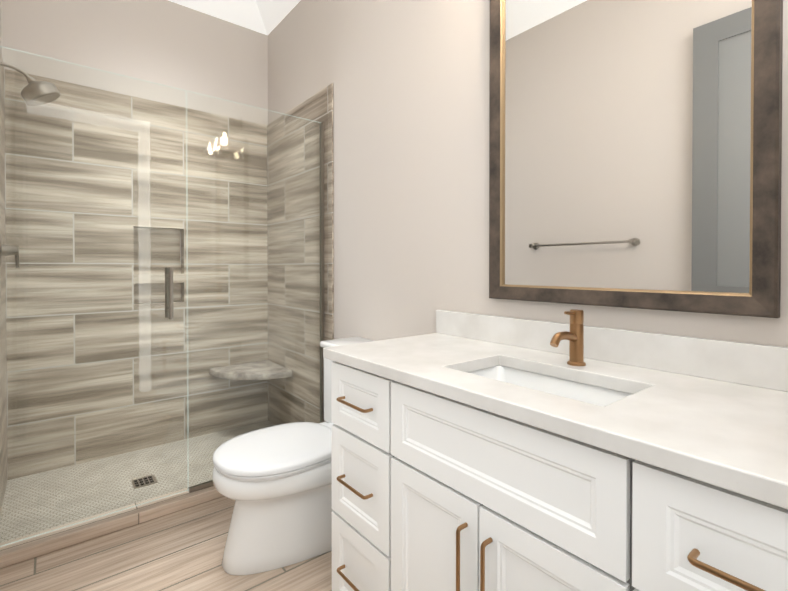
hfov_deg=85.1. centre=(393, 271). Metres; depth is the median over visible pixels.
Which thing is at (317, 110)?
shower wall tile
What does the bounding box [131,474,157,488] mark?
floor drain
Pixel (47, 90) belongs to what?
shower head
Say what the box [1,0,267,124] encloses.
wall
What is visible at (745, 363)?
backsplash
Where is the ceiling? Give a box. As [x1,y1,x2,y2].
[168,0,300,34]
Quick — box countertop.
[323,333,787,500]
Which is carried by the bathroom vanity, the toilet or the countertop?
the countertop
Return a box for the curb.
[0,485,222,568]
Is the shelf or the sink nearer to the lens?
the sink
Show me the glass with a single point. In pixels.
(168, 300)
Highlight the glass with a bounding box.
[0,46,323,546]
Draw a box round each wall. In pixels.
[0,0,1,55]
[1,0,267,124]
[268,0,787,346]
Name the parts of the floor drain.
shower floor drain slots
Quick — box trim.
[267,83,333,339]
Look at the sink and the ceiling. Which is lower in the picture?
the sink
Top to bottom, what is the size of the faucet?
0.160 m
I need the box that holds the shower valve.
[0,233,18,267]
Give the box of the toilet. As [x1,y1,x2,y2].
[212,337,373,575]
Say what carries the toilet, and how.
on the floor
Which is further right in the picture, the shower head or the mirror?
the mirror
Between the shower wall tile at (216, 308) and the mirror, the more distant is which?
the shower wall tile at (216, 308)
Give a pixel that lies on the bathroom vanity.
(474, 452)
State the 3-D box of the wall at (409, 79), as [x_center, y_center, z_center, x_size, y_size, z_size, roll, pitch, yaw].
[0.083,-0.325,2.105,0.100,3.000,3.480,0,1,-39]
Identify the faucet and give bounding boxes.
[547,309,590,364]
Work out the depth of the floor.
1.91 m
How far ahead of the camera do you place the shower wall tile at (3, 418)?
2.24 m
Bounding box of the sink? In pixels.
[471,361,626,400]
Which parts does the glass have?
door panel, handle, fixed panel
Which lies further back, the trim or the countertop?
the trim
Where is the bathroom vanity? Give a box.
[323,353,787,590]
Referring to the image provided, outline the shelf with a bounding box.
[209,360,292,379]
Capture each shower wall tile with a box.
[0,61,6,513]
[4,69,267,479]
[267,93,328,424]
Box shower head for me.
[0,62,59,105]
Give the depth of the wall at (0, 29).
2.34 m
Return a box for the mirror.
[489,0,782,317]
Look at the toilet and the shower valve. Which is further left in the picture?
the shower valve
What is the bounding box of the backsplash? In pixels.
[436,310,787,392]
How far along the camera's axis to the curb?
1.92 m
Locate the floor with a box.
[0,420,331,590]

